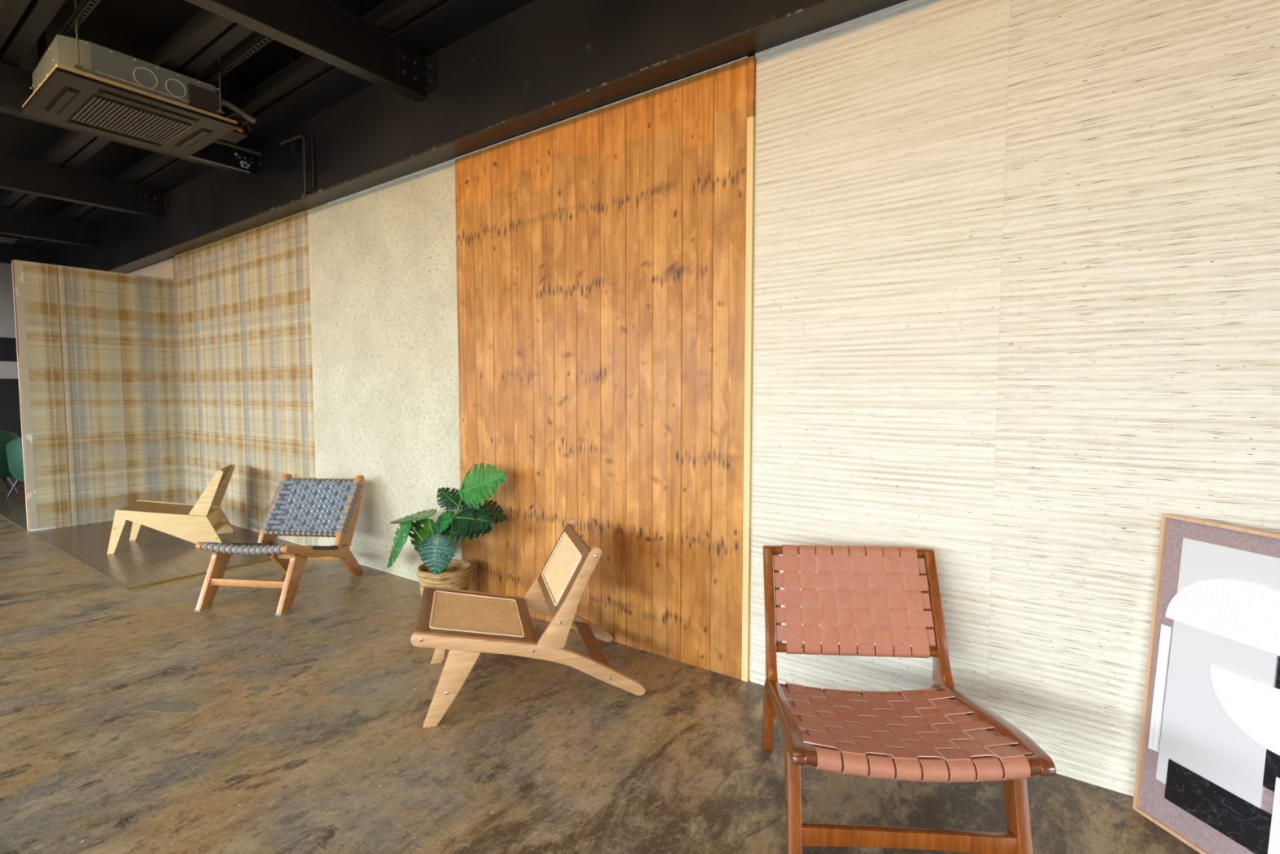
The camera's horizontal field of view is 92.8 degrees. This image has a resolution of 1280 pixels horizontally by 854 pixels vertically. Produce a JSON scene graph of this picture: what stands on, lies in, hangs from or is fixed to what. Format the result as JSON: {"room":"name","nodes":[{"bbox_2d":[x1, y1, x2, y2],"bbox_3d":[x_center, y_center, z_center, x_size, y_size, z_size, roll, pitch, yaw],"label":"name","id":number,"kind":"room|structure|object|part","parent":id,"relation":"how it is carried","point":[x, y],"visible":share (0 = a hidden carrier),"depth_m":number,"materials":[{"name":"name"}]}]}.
{"room":"store","nodes":[
{"label":"store","id":0,"kind":"room"},
{"bbox_2d":[0,236,22,436],"bbox_3d":[-11.150,-0.943,7.229,0.200,3.600,6.030,2,4,35],"label":"wall","id":1,"kind":"structure","parent":0,"point":[10,406],"depth_m":9.24,"materials":[{"name":"black paint"}]},
{"bbox_2d":[11,259,185,532],"bbox_3d":[-5.234,-0.290,5.971,0.093,2.444,1.200,2,4,35],"label":"wall","id":2,"kind":"structure","parent":0,"point":[98,350],"depth_m":5.87,"materials":[{"name":"beige fabric"}]},
{"bbox_2d":[0,0,386,239],"bbox_3d":[-3.998,-2.516,2.002,19.000,0.150,6.400,2,4,35],"label":"ceiling","id":3,"kind":"structure","parent":0,"point":[136,28],"depth_m":4.20,"materials":[{"name":"black"}]},
{"bbox_2d":[33,0,102,70],"bbox_3d":[-2.556,-2.383,2.998,3.400,0.228,0.042,2,4,35],"label":"rail","id":4,"kind":"object","parent":3,"relation":"hanging from","point":[42,47],"visible":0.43,"depth_m":3.50,"materials":[{"name":"grey metal"}]},
{"bbox_2d":[19,0,262,157],"bbox_3d":[-3.215,-2.281,4.122,0.900,0.565,1.271,2,4,35],"label":"air conditioner","id":5,"kind":"object","parent":3,"relation":"attached to","point":[77,83],"visible":1,"depth_m":3.82,"materials":[{"name":"grey metal"}]},
{"bbox_3d":[-3.194,-2.290,3.453,0.009,0.470,0.009,-2,4,-32],"label":"hanger rod","id":6,"kind":"part","parent":5,"relation":"part of","materials":[{"name":"silver metal"}]},
{"bbox_3d":[-3.329,-2.145,3.970,0.770,0.210,0.810,2,4,35],"label":"casing","id":7,"kind":"part","parent":5,"relation":"part of","materials":[{"name":"grey metal"}]},
{"bbox_3d":[-3.323,-2.013,3.986,0.900,0.022,0.900,2,4,35],"label":"panel","id":8,"kind":"part","parent":5,"relation":"part of","materials":[{"name":"beige plastic"}]},
{"bbox_2d":[71,96,191,144],"bbox_3d":[-3.322,-1.995,3.989,0.500,0.009,0.494,2,4,35],"label":"grille","id":9,"kind":"object","parent":5,"relation":"attached to","point":[100,111],"depth_m":3.95,"materials":[{"name":"grey"}]},
{"bbox_3d":[-2.781,-2.324,4.030,0.009,0.470,0.009,-2,4,-32],"label":"hanger rod","id":10,"kind":"part","parent":5,"relation":"part of","materials":[{"name":"silver metal"}]},
{"bbox_2d":[199,33,273,84],"bbox_3d":[-2.065,-2.413,3.513,3.600,0.228,0.042,2,4,35],"label":"rail","id":11,"kind":"object","parent":3,"relation":"hanging from","point":[260,41],"visible":0.41,"depth_m":3.85,"materials":[{"name":"grey metal"}]},
{"bbox_2d":[237,0,364,96],"bbox_3d":[-2.300,-2.444,4.042,1.800,0.228,0.042,2,4,35],"label":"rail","id":12,"kind":"object","parent":3,"relation":"hanging from","point":[360,4],"visible":0.06,"depth_m":4.02,"materials":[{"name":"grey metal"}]},
{"bbox_2d":[0,515,1200,853],"bbox_3d":[-3.998,1.202,2.219,19.000,0.102,6.400,2,4,35],"label":"floor","id":13,"kind":"structure","parent":0,"point":[140,720],"depth_m":2.21,"materials":[{"name":"concrete"}]},
{"bbox_2d":[0,475,300,589],"bbox_3d":[-6.319,0.879,6.816,8.246,0.010,1.190,2,4,35],"label":"floor","id":14,"kind":"structure","parent":13,"relation":"on","point":[155,557],"depth_m":4.94,"materials":[{"name":"brown wood"}]},
{"bbox_2d":[0,430,18,493],"bbox_3d":[-8.106,0.432,7.550,0.575,0.804,0.621,2,4,35],"label":"velvet armchair","id":15,"kind":"object","parent":14,"relation":"on","point":[6,437],"visible":0.68,"depth_m":7.53,"materials":[{"name":"green fabric"}]},
{"bbox_3d":[-8.184,0.691,7.853,0.032,0.251,0.142,-1,3,-13],"label":"leg","id":16,"kind":"part","parent":15,"relation":"part of","materials":[{"name":"black paint"}]},
{"bbox_3d":[-7.871,0.704,7.629,0.142,0.251,0.032,0,3,-6],"label":"leg","id":17,"kind":"part","parent":15,"relation":"part of","materials":[{"name":"black paint"}]},
{"bbox_3d":[-7.473,0.831,7.644,5.405,0.010,1.182,2,4,35],"label":"board panel","id":18,"kind":"part","parent":14,"relation":"part of","materials":[{"name":"brown laminate"}]},
{"bbox_2d":[5,435,24,497],"bbox_3d":[-7.298,0.436,7.481,0.575,0.804,0.621,1,3,16],"label":"velvet armchair","id":19,"kind":"object","parent":14,"relation":"on","point":[14,447],"visible":0.16,"depth_m":7.20,"materials":[{"name":"green fabric"}]},
{"bbox_3d":[-7.567,0.719,7.372,0.142,0.251,0.032,-2,4,-33],"label":"leg","id":20,"kind":"part","parent":19,"relation":"part of","materials":[{"name":"black paint"}]},
{"bbox_3d":[-4.084,0.972,5.228,2.728,0.010,1.182,2,4,35],"label":"board panel","id":21,"kind":"part","parent":14,"relation":"part of","materials":[{"name":"brown laminate"}]},
{"bbox_2d":[106,463,235,554],"bbox_3d":[-3.901,0.663,5.119,0.782,0.619,0.493,-1,4,-23],"label":"lounge chair","id":22,"kind":"object","parent":14,"relation":"on","point":[202,521],"visible":0.9,"depth_m":4.99,"materials":[{"name":"brown wood"}]},
{"bbox_3d":[-3.960,0.686,5.095,0.510,0.100,0.450,-1,4,-23],"label":"seat","id":23,"kind":"part","parent":22,"relation":"part of","materials":[{"name":"brown wood"}]},
{"bbox_3d":[-3.820,0.814,4.906,0.754,0.344,0.020,-1,4,-23],"label":"panel","id":24,"kind":"part","parent":22,"relation":"part of","materials":[{"name":"brown wood"}]},
{"bbox_3d":[-4.007,0.788,5.337,0.754,0.344,0.020,-1,4,-23],"label":"panel","id":25,"kind":"part","parent":22,"relation":"part of","materials":[{"name":"brown wood"}]},
{"bbox_3d":[-3.661,0.527,5.216,0.222,0.356,0.450,-1,4,-23],"label":"backrest","id":26,"kind":"part","parent":22,"relation":"part of","materials":[{"name":"brown"}]},
{"bbox_2d":[194,473,364,614],"bbox_3d":[-2.279,0.704,3.924,0.593,0.696,0.839,0,3,7],"label":"lounge chair","id":27,"kind":"object","parent":13,"relation":"on","point":[294,564],"visible":1,"depth_m":4.08,"materials":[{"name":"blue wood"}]},
{"bbox_3d":[-2.573,0.907,3.677,0.034,0.320,0.248,0,3,7],"label":"leg","id":28,"kind":"part","parent":27,"relation":"part of","materials":[{"name":"brown wood"}]},
{"bbox_3d":[-2.562,0.781,3.889,0.034,0.233,0.606,0,3,7],"label":"rail","id":29,"kind":"part","parent":27,"relation":"part of","materials":[{"name":"brown wood"}]},
{"bbox_3d":[-2.324,0.714,3.576,0.539,0.059,0.042,0,3,7],"label":"seat","id":30,"kind":"part","parent":27,"relation":"part of","materials":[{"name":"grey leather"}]},
{"bbox_3d":[-2.519,0.570,4.210,0.034,0.462,0.320,0,3,7],"label":"post","id":31,"kind":"part","parent":27,"relation":"part of","materials":[{"name":"brown wood"}]},
{"bbox_3d":[-2.497,0.903,4.256,0.034,0.262,0.222,0,3,7],"label":"leg","id":32,"kind":"part","parent":27,"relation":"part of","materials":[{"name":"brown wood"}]},
{"bbox_3d":[-2.061,0.911,3.610,0.034,0.320,0.248,0,3,7],"label":"leg","id":33,"kind":"part","parent":27,"relation":"part of","materials":[{"name":"brown wood"}]},
{"bbox_3d":[-2.015,0.786,3.817,0.034,0.233,0.606,0,3,7],"label":"rail","id":34,"kind":"part","parent":27,"relation":"part of","materials":[{"name":"brown wood"}]},
{"bbox_3d":[-2.232,0.380,4.265,0.528,0.032,0.032,0,3,7],"label":"backrest","id":35,"kind":"part","parent":27,"relation":"part of","materials":[{"name":"fabric"}]},
{"bbox_3d":[-1.971,0.574,4.138,0.034,0.462,0.320,0,3,7],"label":"post","id":36,"kind":"part","parent":27,"relation":"part of","materials":[{"name":"brown wood"}]},
{"bbox_3d":[-1.985,0.906,4.189,0.034,0.262,0.222,0,3,7],"label":"leg","id":37,"kind":"part","parent":27,"relation":"part of","materials":[{"name":"brown wood"}]},
{"bbox_2d":[416,558,471,598],"bbox_3d":[-1.134,0.939,3.541,0.306,0.275,0.304,2,4,35],"label":"woven basket","id":38,"kind":"object","parent":13,"relation":"on","point":[456,575],"visible":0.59,"depth_m":3.44,"materials":[{"name":"beige wicker"}]},
{"bbox_2d":[386,462,506,574],"bbox_3d":[-1.262,0.574,3.606,1.132,0.754,0.363,2,4,35],"label":"monstera plant","id":39,"kind":"object","parent":38,"relation":"in","point":[429,542],"visible":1,"depth_m":3.41,"materials":[{"name":"green plant"}]},
{"bbox_3d":[-1.408,0.736,3.733,0.670,0.340,0.122,2,4,35],"label":"stem","id":40,"kind":"part","parent":39,"relation":"part of","materials":[{"name":"green plant"}]},
{"bbox_3d":[-1.357,0.679,3.671,0.518,0.357,0.086,2,4,35],"label":"stem","id":41,"kind":"part","parent":39,"relation":"part of","materials":[{"name":"green plant"}]},
{"bbox_3d":[-1.130,0.738,3.451,0.018,0.267,0.175,0,3,-5],"label":"stem","id":42,"kind":"part","parent":39,"relation":"part of","materials":[{"name":"green plant"}]},
{"bbox_3d":[-1.132,0.622,3.553,0.167,0.487,0.061,2,4,35],"label":"stem","id":43,"kind":"part","parent":39,"relation":"part of","materials":[{"name":"green plant"}]},
{"bbox_3d":[-0.990,0.686,3.424,0.378,0.374,0.070,2,4,35],"label":"stem","id":44,"kind":"part","parent":39,"relation":"part of","materials":[{"name":"green plant"}]},
{"bbox_3d":[-0.959,0.572,3.435,0.414,0.600,0.043,1,4,21],"label":"stem","id":45,"kind":"part","parent":39,"relation":"part of","materials":[{"name":"green plant"}]},
{"bbox_3d":[-0.956,0.659,3.484,0.363,0.421,0.149,2,4,35],"label":"stem","id":46,"kind":"part","parent":39,"relation":"part of","materials":[{"name":"green plant"}]},
{"bbox_2d":[410,518,645,728],"bbox_3d":[-0.502,0.800,2.703,0.922,0.647,0.609,-1,3,-16],"label":"lounge chair","id":47,"kind":"object","parent":13,"relation":"on","point":[461,624],"visible":1,"depth_m":2.51,"materials":[{"name":"brown wood"}]},
{"bbox_3d":[-0.884,0.965,2.898,0.218,0.295,0.030,-1,3,-16],"label":"leg","id":48,"kind":"part","parent":47,"relation":"part of","materials":[{"name":"brown wood"}]},
{"bbox_3d":[-0.725,0.997,2.353,0.218,0.295,0.030,-1,3,-16],"label":"leg","id":49,"kind":"part","parent":47,"relation":"part of","materials":[{"name":"brown wood"}]},
{"bbox_3d":[-0.710,0.818,2.644,0.468,0.124,0.536,-1,3,-16],"label":"seat","id":50,"kind":"part","parent":47,"relation":"part of","materials":[{"name":"beige wicker"}]},
{"bbox_3d":[-0.708,0.805,2.644,0.369,0.085,0.463,-1,3,-16],"label":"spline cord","id":51,"kind":"part","parent":47,"relation":"part of","materials":[{"name":"beige fabric"}]},
{"bbox_3d":[-0.581,0.921,2.983,0.922,0.364,0.032,-1,3,-16],"label":"rail","id":52,"kind":"part","parent":47,"relation":"part of","materials":[{"name":"brown wood"}]},
{"bbox_3d":[-0.423,0.953,2.439,0.922,0.364,0.032,-1,3,-16],"label":"rail","id":53,"kind":"part","parent":47,"relation":"part of","materials":[{"name":"brown wood"}]},
{"bbox_3d":[-0.444,0.661,3.008,0.266,0.404,0.031,-1,3,-16],"label":"post","id":54,"kind":"part","parent":47,"relation":"part of","materials":[{"name":"brown wood"}]},
{"bbox_3d":[-0.357,0.624,2.735,0.118,0.207,0.463,-1,3,-16],"label":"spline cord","id":55,"kind":"part","parent":47,"relation":"part of","materials":[{"name":"beige plastic"}]},
{"bbox_3d":[-0.346,0.630,2.739,0.171,0.281,0.536,-1,3,-16],"label":"backrest","id":56,"kind":"part","parent":47,"relation":"part of","materials":[{"name":"brown wood"}]},
{"bbox_3d":[-0.286,0.693,2.463,0.266,0.404,0.031,-1,3,-16],"label":"post","id":57,"kind":"part","parent":47,"relation":"part of","materials":[{"name":"brown wood"}]},
{"bbox_2d":[762,544,1056,853],"bbox_3d":[0.719,0.810,1.863,0.627,0.726,0.752,0,3,4],"label":"lounge chair","id":58,"kind":"object","parent":13,"relation":"on","point":[918,729],"visible":1,"depth_m":1.85,"materials":[{"name":"brown leather"}]},
{"bbox_3d":[0.454,1.001,2.135,0.034,0.312,0.159,0,3,5],"label":"leg","id":59,"kind":"part","parent":58,"relation":"part of","materials":[{"name":"brown wood"}]},
{"bbox_3d":[0.454,0.654,2.123,0.032,0.437,0.244,0,3,5],"label":"post","id":60,"kind":"part","parent":58,"relation":"part of","materials":[{"name":"brown wood"}]},
{"bbox_3d":[0.425,0.861,1.821,0.035,0.147,0.619,0,3,5],"label":"rail","id":61,"kind":"part","parent":58,"relation":"part of","materials":[{"name":"brown wood"}]},
{"bbox_3d":[0.412,1.018,1.643,0.038,0.335,0.150,0,3,4],"label":"leg","id":62,"kind":"part","parent":58,"relation":"part of","materials":[{"name":"brown wood"}]},
{"bbox_3d":[0.744,0.448,2.196,0.538,0.031,0.032,0,3,4],"label":"backrest","id":63,"kind":"part","parent":58,"relation":"part of","materials":[{"name":"brown leather"}]},
{"bbox_3d":[0.694,0.839,1.515,0.584,0.069,0.042,0,3,4],"label":"seat","id":64,"kind":"part","parent":58,"relation":"part of","materials":[{"name":"brown leather"}]},
{"bbox_3d":[1.018,1.004,2.095,0.034,0.312,0.159,0,3,3],"label":"leg","id":65,"kind":"part","parent":58,"relation":"part of","materials":[{"name":"brown wood"}]},
{"bbox_3d":[1.020,0.656,2.082,0.032,0.437,0.244,0,3,3],"label":"post","id":66,"kind":"part","parent":58,"relation":"part of","materials":[{"name":"brown wood"}]},
{"bbox_3d":[1.003,0.863,1.780,0.035,0.147,0.619,0,3,3],"label":"rail","id":67,"kind":"part","parent":58,"relation":"part of","materials":[{"name":"brown wood"}]},
{"bbox_3d":[0.989,1.021,1.602,0.038,0.335,0.150,0,3,4],"label":"leg","id":68,"kind":"part","parent":58,"relation":"part of","materials":[{"name":"brown wood"}]},
{"bbox_2d":[1132,513,1279,853],"bbox_3d":[1.625,0.735,1.554,0.088,0.916,0.620,-1,3,-13],"label":"framed picture","id":69,"kind":"object","parent":13,"relation":"on","point":[1207,775],"visible":1,"depth_m":1.68,"materials":[{"name":"white paper"}]},
{"bbox_2d":[128,0,1279,796],"bbox_3d":[-1.875,-0.321,4.418,18.200,2.687,0.217,2,4,35],"label":"wall","id":70,"kind":"structure","parent":0,"point":[990,286],"depth_m":2.39,"materials":[{"name":"beige paint"}]},
{"bbox_2d":[30,0,907,273],"bbox_3d":[-2.013,-1.961,4.128,18.180,0.625,0.348,2,4,35],"label":"girder","id":71,"kind":"object","parent":70,"relation":"on","point":[506,69],"visible":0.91,"depth_m":3.45,"materials":[{"name":"black metal"}]},
{"bbox_2d":[0,241,55,264],"bbox_3d":[-10.113,-2.295,6.287,0.390,0.309,5.993,2,4,35],"label":"cross beam","id":72,"kind":"structure","parent":71,"relation":"attached to","point":[8,251],"depth_m":8.53,"materials":[{"name":"black metal"}]},
{"bbox_3d":[-8.504,-2.401,8.700,0.010,0.180,0.193,2,4,35],"label":"plate","id":73,"kind":"part","parent":72,"relation":"part of","materials":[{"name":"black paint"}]},
{"bbox_2d":[0,207,102,248],"bbox_3d":[-8.282,-2.218,4.981,0.390,0.309,5.993,2,4,35],"label":"cross beam","id":74,"kind":"structure","parent":71,"relation":"attached to","point":[12,222],"depth_m":7.10,"materials":[{"name":"black metal"}]},
{"bbox_3d":[-6.673,-2.325,7.394,0.010,0.180,0.193,2,4,35],"label":"plate","id":75,"kind":"part","parent":74,"relation":"part of","materials":[{"name":"black paint"}]},
{"bbox_2d":[0,154,168,218],"bbox_3d":[-6.500,-2.144,3.711,0.390,0.309,5.993,2,4,35],"label":"cross beam","id":76,"kind":"structure","parent":71,"relation":"attached to","point":[18,175],"depth_m":5.67,"materials":[{"name":"black metal"}]},
{"bbox_2d":[0,0,65,67],"bbox_3d":[-3.161,-2.290,3.189,17.000,0.100,0.190,2,4,35],"label":"ceiling purlin","id":77,"kind":"structure","parent":76,"relation":"on","point":[22,22],"depth_m":3.43,"materials":[{"name":"grey metal"}]},
{"bbox_2d":[0,8,253,210],"bbox_3d":[-2.754,-2.323,3.758,17.000,0.100,0.190,2,4,35],"label":"ceiling purlin","id":78,"kind":"structure","parent":76,"relation":"on","point":[206,37],"depth_m":3.79,"materials":[{"name":"grey metal"}]},
{"bbox_3d":[-4.891,-2.251,6.124,0.010,0.180,0.193,2,4,35],"label":"plate","id":79,"kind":"part","parent":76,"relation":"part of","materials":[{"name":"black paint"}]},
{"bbox_2d":[12,0,448,246],"bbox_3d":[-2.428,-2.349,4.213,17.000,0.100,0.190,2,4,35],"label":"ceiling purlin","id":80,"kind":"structure","parent":76,"relation":"on","point":[391,15],"depth_m":4.13,"materials":[{"name":"grey metal"}]},
{"bbox_2d":[0,62,263,177],"bbox_3d":[-4.868,-2.056,2.549,0.200,0.276,5.993,2,4,35],"label":"cross beam","id":81,"kind":"structure","parent":71,"relation":"attached to","point":[15,83],"depth_m":4.47,"materials":[{"name":"black metal"}]},
{"bbox_3d":[-3.182,-2.179,4.905,0.010,0.180,0.193,2,4,35],"label":"plate","id":82,"kind":"part","parent":81,"relation":"part of","materials":[{"name":"black paint"}]},
{"bbox_2d":[279,133,314,196],"bbox_3d":[-2.564,-1.927,4.556,0.411,0.476,0.061,2,4,35],"label":"pipe","id":83,"kind":"object","parent":71,"relation":"on","point":[295,144],"visible":0.88,"depth_m":4.46,"materials":[{"name":"grey metal"}]},
{"bbox_3d":[-2.446,-1.704,4.485,0.060,0.040,0.060,2,4,35],"label":"foot plate","id":84,"kind":"part","parent":83,"relation":"part of","materials":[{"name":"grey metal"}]},
{"bbox_2d":[184,0,436,102],"bbox_3d":[-3.029,-1.982,1.238,0.200,0.272,5.993,2,4,35],"label":"cross beam","id":85,"kind":"structure","parent":71,"relation":"attached to","point":[323,30],"depth_m":3.25,"materials":[{"name":"black metal"}]},
{"bbox_3d":[-1.343,-2.103,3.594,0.010,0.180,0.193,2,4,35],"label":"plate","id":86,"kind":"part","parent":85,"relation":"part of","materials":[{"name":"black paint"}]}
]}

